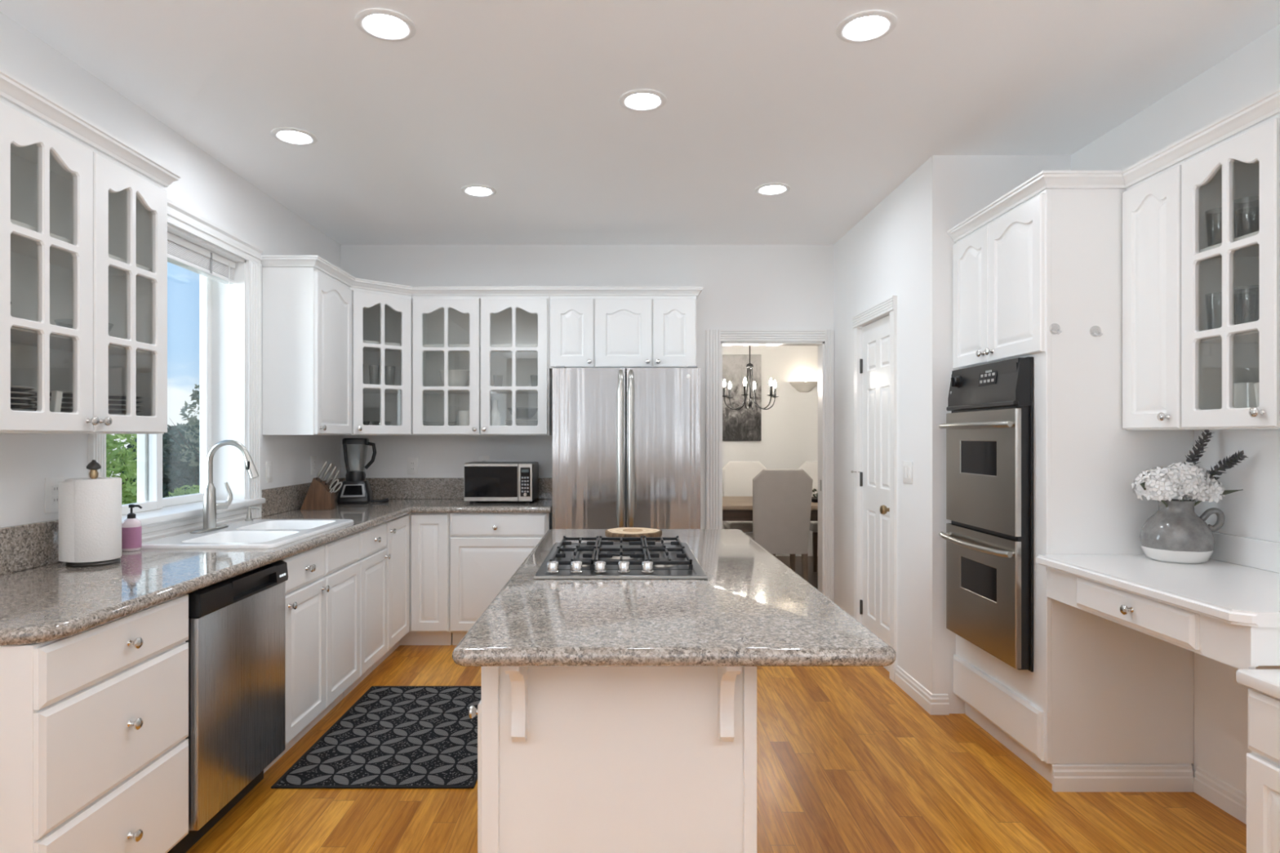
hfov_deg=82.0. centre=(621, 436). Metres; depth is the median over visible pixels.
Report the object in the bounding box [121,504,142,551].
soap bottle
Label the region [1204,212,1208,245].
drinking glass
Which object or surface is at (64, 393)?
dinner plate
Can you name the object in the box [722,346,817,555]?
wall
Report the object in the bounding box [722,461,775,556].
dining chair
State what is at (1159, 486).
hydrangea
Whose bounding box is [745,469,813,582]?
dining chair
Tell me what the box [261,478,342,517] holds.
backsplash
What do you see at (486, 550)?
base cabinet
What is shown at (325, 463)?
kitchen knife
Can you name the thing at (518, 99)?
ceiling
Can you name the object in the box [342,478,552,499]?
backsplash
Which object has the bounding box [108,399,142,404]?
dinner plate
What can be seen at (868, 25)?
recessed light
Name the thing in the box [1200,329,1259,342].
shelf
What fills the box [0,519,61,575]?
backsplash
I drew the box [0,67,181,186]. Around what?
crown molding
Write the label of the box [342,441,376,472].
jar
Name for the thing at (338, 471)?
kitchen knife
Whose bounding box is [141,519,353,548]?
sink
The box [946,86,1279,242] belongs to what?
crown molding
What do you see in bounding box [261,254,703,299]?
crown molding
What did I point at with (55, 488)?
socket
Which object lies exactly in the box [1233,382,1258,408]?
jar
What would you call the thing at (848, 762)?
floor
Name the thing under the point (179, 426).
tree
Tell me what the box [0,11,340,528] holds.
wall
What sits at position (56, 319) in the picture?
glass bowl
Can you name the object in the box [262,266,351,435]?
upper cabinet
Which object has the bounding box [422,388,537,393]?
shelf
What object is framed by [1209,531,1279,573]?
backsplash
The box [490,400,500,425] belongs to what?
bottle
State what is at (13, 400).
dinner plate
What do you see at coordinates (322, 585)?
base cabinet
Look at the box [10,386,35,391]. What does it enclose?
dinner plate
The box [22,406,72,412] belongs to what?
dinner plate
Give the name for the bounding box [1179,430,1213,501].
eucalyptus sprig
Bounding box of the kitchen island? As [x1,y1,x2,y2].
[468,666,756,852]
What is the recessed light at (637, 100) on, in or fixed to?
in the ceiling
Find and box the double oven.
[938,356,1033,671]
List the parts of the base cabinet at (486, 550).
door, drawer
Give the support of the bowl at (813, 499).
on the dining table at (734, 508)
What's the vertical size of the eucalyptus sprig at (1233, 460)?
0.309 m
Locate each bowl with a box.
[53,319,113,333]
[439,369,469,386]
[811,497,817,502]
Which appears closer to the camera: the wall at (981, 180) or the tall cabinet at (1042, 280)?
the tall cabinet at (1042, 280)
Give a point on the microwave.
(482, 481)
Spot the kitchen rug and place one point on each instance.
(393, 736)
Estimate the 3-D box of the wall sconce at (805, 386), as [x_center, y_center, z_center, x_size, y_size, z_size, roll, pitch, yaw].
[2.085,-0.574,8.328,0.336,0.130,0.143,0,0,0]
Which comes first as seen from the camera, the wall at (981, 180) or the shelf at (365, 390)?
the wall at (981, 180)
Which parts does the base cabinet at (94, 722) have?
drawer, drawer, drawer, knob, knob, knob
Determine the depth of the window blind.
3.62 m
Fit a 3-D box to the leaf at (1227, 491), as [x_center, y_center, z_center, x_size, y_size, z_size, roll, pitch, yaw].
[2.114,0.253,2.635,0.044,0.142,0.169,0,0,-30]
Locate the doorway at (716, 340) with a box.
[706,329,834,602]
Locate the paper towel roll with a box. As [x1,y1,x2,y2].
[58,477,121,562]
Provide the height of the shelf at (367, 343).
0.016 m
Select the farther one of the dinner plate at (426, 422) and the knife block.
the dinner plate at (426, 422)
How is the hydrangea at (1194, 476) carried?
in the flower vase
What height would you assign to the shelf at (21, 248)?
0.018 m
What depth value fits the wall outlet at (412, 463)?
5.29 m
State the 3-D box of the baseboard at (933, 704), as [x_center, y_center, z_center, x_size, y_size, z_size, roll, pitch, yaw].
[1.560,1.312,3.840,0.091,0.098,0.471,0,0,0]
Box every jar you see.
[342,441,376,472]
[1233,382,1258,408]
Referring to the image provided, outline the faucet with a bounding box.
[189,440,258,533]
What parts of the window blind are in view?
rail, cord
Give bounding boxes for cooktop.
[533,535,708,579]
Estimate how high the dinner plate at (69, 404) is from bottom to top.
0.019 m
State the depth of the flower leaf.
2.65 m
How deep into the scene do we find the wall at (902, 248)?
3.87 m
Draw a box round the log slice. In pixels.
[604,527,662,541]
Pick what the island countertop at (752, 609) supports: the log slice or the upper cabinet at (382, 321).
the log slice
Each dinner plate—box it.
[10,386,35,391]
[10,391,35,397]
[10,397,35,403]
[10,403,35,408]
[11,408,35,411]
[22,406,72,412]
[23,391,72,397]
[23,400,72,407]
[24,395,72,402]
[108,394,142,399]
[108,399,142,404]
[108,404,143,408]
[108,408,142,413]
[108,413,143,415]
[422,421,457,423]
[422,423,457,425]
[505,419,537,422]
[505,422,537,423]
[505,423,537,425]
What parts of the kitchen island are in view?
knob, door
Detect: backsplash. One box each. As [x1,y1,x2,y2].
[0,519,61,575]
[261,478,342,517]
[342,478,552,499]
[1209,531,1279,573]
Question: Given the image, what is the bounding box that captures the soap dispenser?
[244,506,259,520]
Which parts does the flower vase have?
handle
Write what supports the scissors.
in the knife block
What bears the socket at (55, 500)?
attached to the wall outlet at (51, 484)
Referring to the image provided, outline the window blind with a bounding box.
[167,231,235,332]
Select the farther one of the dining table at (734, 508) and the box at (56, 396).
the dining table at (734, 508)
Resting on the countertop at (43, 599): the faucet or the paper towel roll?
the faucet
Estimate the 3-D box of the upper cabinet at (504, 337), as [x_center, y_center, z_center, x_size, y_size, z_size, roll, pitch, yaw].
[-0.953,-0.484,5.119,0.930,0.946,0.359,0,0,0]
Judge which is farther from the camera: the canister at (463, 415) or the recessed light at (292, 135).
the canister at (463, 415)
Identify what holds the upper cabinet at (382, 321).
attached to the wall at (206, 187)
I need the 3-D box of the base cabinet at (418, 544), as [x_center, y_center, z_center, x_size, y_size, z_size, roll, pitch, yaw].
[-1.562,0.924,4.789,0.909,0.873,1.014,0,0,0]
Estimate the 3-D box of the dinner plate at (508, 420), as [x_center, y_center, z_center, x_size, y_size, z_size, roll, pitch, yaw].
[-0.685,-0.107,5.140,0.250,0.019,0.250,0,0,0]
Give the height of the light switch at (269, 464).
0.120 m
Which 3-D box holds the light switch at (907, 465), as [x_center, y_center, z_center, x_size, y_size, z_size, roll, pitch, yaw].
[1.525,0.189,3.925,0.009,0.118,0.125,0,0,0]
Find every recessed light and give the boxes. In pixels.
[271,127,317,145]
[355,8,416,41]
[461,184,496,196]
[618,88,666,111]
[754,182,790,195]
[835,9,897,43]
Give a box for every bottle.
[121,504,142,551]
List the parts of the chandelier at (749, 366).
arm, arm, arm, arm, arm, arm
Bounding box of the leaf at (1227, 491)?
[1191,488,1243,501]
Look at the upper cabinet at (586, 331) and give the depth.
4.97 m
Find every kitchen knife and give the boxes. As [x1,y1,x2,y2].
[315,461,328,479]
[320,462,332,482]
[324,466,337,484]
[328,470,339,487]
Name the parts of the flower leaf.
blade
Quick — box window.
[88,198,265,542]
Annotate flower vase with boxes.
[1139,498,1224,564]
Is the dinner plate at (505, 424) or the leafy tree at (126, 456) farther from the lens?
the leafy tree at (126, 456)
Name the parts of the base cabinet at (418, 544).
knob, door, door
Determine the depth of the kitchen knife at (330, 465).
4.54 m
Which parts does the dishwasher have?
door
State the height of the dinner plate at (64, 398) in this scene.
0.019 m
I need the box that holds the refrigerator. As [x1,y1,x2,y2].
[552,365,700,528]
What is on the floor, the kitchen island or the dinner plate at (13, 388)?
the kitchen island
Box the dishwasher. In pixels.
[167,560,288,852]
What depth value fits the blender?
4.92 m
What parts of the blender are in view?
control panel, motor, lid, power cord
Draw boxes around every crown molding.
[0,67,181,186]
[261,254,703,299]
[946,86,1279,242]
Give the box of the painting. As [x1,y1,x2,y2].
[722,355,761,440]
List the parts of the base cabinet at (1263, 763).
door, drawer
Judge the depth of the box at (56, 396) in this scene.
2.30 m
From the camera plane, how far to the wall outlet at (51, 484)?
2.60 m
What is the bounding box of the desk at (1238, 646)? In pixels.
[1046,567,1279,669]
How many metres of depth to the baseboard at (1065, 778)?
2.82 m
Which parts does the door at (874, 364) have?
knob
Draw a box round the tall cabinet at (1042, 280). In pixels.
[952,188,1193,784]
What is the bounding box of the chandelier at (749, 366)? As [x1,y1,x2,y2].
[722,346,778,409]
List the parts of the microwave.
door, control panel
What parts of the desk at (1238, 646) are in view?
knob, drawer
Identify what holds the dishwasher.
on the floor
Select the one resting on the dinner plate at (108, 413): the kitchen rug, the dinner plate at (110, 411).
the dinner plate at (110, 411)
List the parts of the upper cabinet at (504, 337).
door, door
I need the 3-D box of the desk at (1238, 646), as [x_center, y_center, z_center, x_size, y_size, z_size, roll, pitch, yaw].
[1.899,0.555,2.378,0.619,0.122,0.920,0,0,0]
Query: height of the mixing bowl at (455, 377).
0.132 m
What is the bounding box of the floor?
[186,555,1246,852]
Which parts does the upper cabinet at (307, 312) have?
knob, door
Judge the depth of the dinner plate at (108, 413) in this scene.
2.63 m
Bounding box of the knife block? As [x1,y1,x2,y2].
[300,477,335,510]
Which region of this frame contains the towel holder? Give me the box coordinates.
[65,459,120,567]
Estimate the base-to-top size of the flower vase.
0.222 m
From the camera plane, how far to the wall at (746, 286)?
5.30 m
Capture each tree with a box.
[106,434,137,504]
[118,422,199,483]
[162,424,199,497]
[167,384,199,484]
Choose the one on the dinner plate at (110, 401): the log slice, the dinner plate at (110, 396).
the dinner plate at (110, 396)
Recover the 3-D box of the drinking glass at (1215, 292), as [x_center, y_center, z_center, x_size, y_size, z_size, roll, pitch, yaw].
[2.005,-0.410,2.470,0.074,0.140,0.074,0,0,0]
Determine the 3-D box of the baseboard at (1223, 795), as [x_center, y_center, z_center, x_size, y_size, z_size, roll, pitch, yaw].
[2.202,1.312,2.011,0.016,0.098,1.622,0,0,0]
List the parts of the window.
sash, sash, sill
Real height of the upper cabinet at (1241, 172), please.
0.931 m
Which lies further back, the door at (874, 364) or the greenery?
the greenery
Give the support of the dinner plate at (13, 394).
on the dinner plate at (13, 400)
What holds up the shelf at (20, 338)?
attached to the upper cabinet at (83, 233)
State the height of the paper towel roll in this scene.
0.284 m
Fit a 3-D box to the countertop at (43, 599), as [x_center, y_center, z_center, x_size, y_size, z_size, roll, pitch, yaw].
[-1.236,0.391,3.499,1.567,0.192,3.599,0,0,0]
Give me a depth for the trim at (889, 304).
4.14 m
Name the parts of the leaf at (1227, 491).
blade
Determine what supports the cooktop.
in the island countertop at (752, 609)
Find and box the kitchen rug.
[271,685,480,788]
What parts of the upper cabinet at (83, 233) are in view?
door, knob, knob, door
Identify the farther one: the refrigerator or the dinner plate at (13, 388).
the refrigerator
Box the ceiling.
[0,0,1279,244]
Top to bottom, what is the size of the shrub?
3.614 m
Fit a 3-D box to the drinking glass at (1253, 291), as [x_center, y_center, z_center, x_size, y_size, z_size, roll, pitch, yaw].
[2.105,-0.410,2.470,0.074,0.140,0.074,0,0,0]
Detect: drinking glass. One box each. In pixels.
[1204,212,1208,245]
[1204,292,1222,329]
[1233,208,1259,234]
[1233,284,1259,324]
[1234,291,1259,319]
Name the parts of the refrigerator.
door, handle, handle, door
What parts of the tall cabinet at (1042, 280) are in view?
door, knob, knob, panel, door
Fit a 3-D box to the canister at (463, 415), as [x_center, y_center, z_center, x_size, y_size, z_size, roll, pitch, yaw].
[-1.082,-0.104,5.120,0.106,0.150,0.106,0,0,0]
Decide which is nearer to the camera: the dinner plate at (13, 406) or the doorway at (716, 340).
the dinner plate at (13, 406)
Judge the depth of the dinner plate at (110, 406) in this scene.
2.64 m
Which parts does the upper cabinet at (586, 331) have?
door, door, door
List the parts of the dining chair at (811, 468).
backrest, seat, leg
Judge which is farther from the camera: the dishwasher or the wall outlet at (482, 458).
the wall outlet at (482, 458)
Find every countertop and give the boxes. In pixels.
[0,478,552,645]
[452,528,896,666]
[1035,531,1279,627]
[1235,669,1279,699]
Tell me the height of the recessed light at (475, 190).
0.008 m
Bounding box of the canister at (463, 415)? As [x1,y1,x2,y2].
[457,410,469,425]
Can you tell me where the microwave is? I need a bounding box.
[463,462,537,502]
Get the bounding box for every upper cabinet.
[0,96,167,434]
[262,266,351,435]
[349,287,412,435]
[412,295,552,435]
[549,295,696,371]
[1122,160,1226,430]
[1181,112,1279,429]
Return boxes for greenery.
[812,488,817,497]
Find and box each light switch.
[266,461,272,482]
[902,461,912,484]
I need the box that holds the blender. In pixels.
[337,438,388,504]
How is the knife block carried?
on the countertop at (43, 599)
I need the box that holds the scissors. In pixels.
[328,479,342,493]
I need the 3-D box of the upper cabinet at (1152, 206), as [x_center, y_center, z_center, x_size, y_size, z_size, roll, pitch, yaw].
[2.050,-0.491,2.689,0.313,0.931,0.298,0,0,0]
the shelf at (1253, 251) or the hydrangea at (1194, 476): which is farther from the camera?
the hydrangea at (1194, 476)
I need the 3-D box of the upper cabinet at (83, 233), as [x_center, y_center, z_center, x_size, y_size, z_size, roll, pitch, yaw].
[-1.857,-0.484,2.410,0.325,0.946,0.800,0,0,0]
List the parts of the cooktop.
knob, knob, knob, edge trim, burner, knob, knob, burner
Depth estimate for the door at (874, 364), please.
4.49 m
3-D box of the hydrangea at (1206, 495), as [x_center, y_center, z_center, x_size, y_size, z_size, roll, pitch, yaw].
[2.099,0.248,2.653,0.131,0.215,0.129,0,0,0]
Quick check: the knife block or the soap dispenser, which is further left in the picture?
the soap dispenser
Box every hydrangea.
[1131,466,1186,507]
[1160,461,1212,501]
[1183,476,1225,506]
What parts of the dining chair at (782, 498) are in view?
seat, backrest, leg, leg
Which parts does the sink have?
bowl, bowl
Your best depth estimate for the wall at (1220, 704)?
2.70 m
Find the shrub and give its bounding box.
[164,484,199,497]
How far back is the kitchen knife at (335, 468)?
4.56 m
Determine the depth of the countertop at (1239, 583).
2.41 m
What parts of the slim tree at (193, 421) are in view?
crown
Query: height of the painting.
0.980 m
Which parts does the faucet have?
plate, lever, spout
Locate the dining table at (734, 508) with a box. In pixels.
[722,496,817,520]
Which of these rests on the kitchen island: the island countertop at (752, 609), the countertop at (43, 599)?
the island countertop at (752, 609)
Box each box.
[49,391,62,412]
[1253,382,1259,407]
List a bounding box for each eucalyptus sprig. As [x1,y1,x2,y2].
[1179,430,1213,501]
[1189,450,1248,501]
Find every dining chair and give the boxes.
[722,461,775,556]
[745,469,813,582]
[798,461,817,572]
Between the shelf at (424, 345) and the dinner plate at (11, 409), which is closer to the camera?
the dinner plate at (11, 409)
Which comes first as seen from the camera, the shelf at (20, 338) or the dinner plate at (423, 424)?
the shelf at (20, 338)
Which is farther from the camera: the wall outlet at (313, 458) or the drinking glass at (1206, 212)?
the wall outlet at (313, 458)
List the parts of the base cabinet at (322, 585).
knob, panel, door, knob, knob, panel, door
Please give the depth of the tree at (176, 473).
23.13 m
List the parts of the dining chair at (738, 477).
seat, backrest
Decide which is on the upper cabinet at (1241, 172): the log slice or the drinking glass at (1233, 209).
the drinking glass at (1233, 209)
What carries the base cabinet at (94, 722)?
on the floor
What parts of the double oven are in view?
control knob, handle, handle, door, door, control panel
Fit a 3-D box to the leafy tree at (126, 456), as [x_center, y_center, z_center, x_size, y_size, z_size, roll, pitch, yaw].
[-8.142,1.965,11.345,2.165,4.897,3.256,0,0,-36]
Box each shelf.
[10,218,151,275]
[10,326,151,355]
[363,340,400,351]
[363,388,400,393]
[422,344,537,351]
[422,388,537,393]
[1200,230,1259,257]
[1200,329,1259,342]
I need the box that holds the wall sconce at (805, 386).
[789,380,817,392]
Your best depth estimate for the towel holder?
2.58 m
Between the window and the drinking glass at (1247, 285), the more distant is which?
the window
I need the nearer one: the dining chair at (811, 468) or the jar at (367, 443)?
the jar at (367, 443)
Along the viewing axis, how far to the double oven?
3.11 m
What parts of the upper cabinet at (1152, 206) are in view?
door, knob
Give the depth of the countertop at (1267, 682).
1.85 m
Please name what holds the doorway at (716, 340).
in the wall at (746, 286)
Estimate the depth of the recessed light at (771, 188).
4.10 m
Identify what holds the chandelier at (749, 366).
hanging from the ceiling
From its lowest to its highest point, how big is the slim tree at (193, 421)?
5.747 m
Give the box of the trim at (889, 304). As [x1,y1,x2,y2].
[852,295,897,682]
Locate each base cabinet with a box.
[0,594,188,852]
[263,532,359,773]
[342,522,391,697]
[372,513,452,671]
[449,511,552,645]
[1246,688,1279,852]
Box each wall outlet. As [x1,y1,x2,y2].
[44,476,63,513]
[311,456,315,475]
[407,457,417,474]
[479,455,489,462]
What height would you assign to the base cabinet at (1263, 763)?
0.721 m
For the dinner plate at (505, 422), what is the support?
on the dinner plate at (505, 424)
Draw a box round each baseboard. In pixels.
[894,665,949,715]
[1052,764,1194,791]
[1193,766,1246,824]
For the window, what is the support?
in the wall at (206, 187)
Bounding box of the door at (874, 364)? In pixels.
[850,315,889,672]
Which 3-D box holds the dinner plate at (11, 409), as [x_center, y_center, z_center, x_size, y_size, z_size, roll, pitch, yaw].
[-1.882,-0.072,2.165,0.250,0.019,0.250,0,0,0]
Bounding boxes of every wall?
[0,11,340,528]
[340,244,833,528]
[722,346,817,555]
[833,155,956,713]
[956,155,1071,713]
[1071,24,1279,794]
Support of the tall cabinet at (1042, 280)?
on the floor
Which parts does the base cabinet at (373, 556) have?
door, drawer, knob, knob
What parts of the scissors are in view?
handle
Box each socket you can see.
[51,484,58,493]
[51,496,58,504]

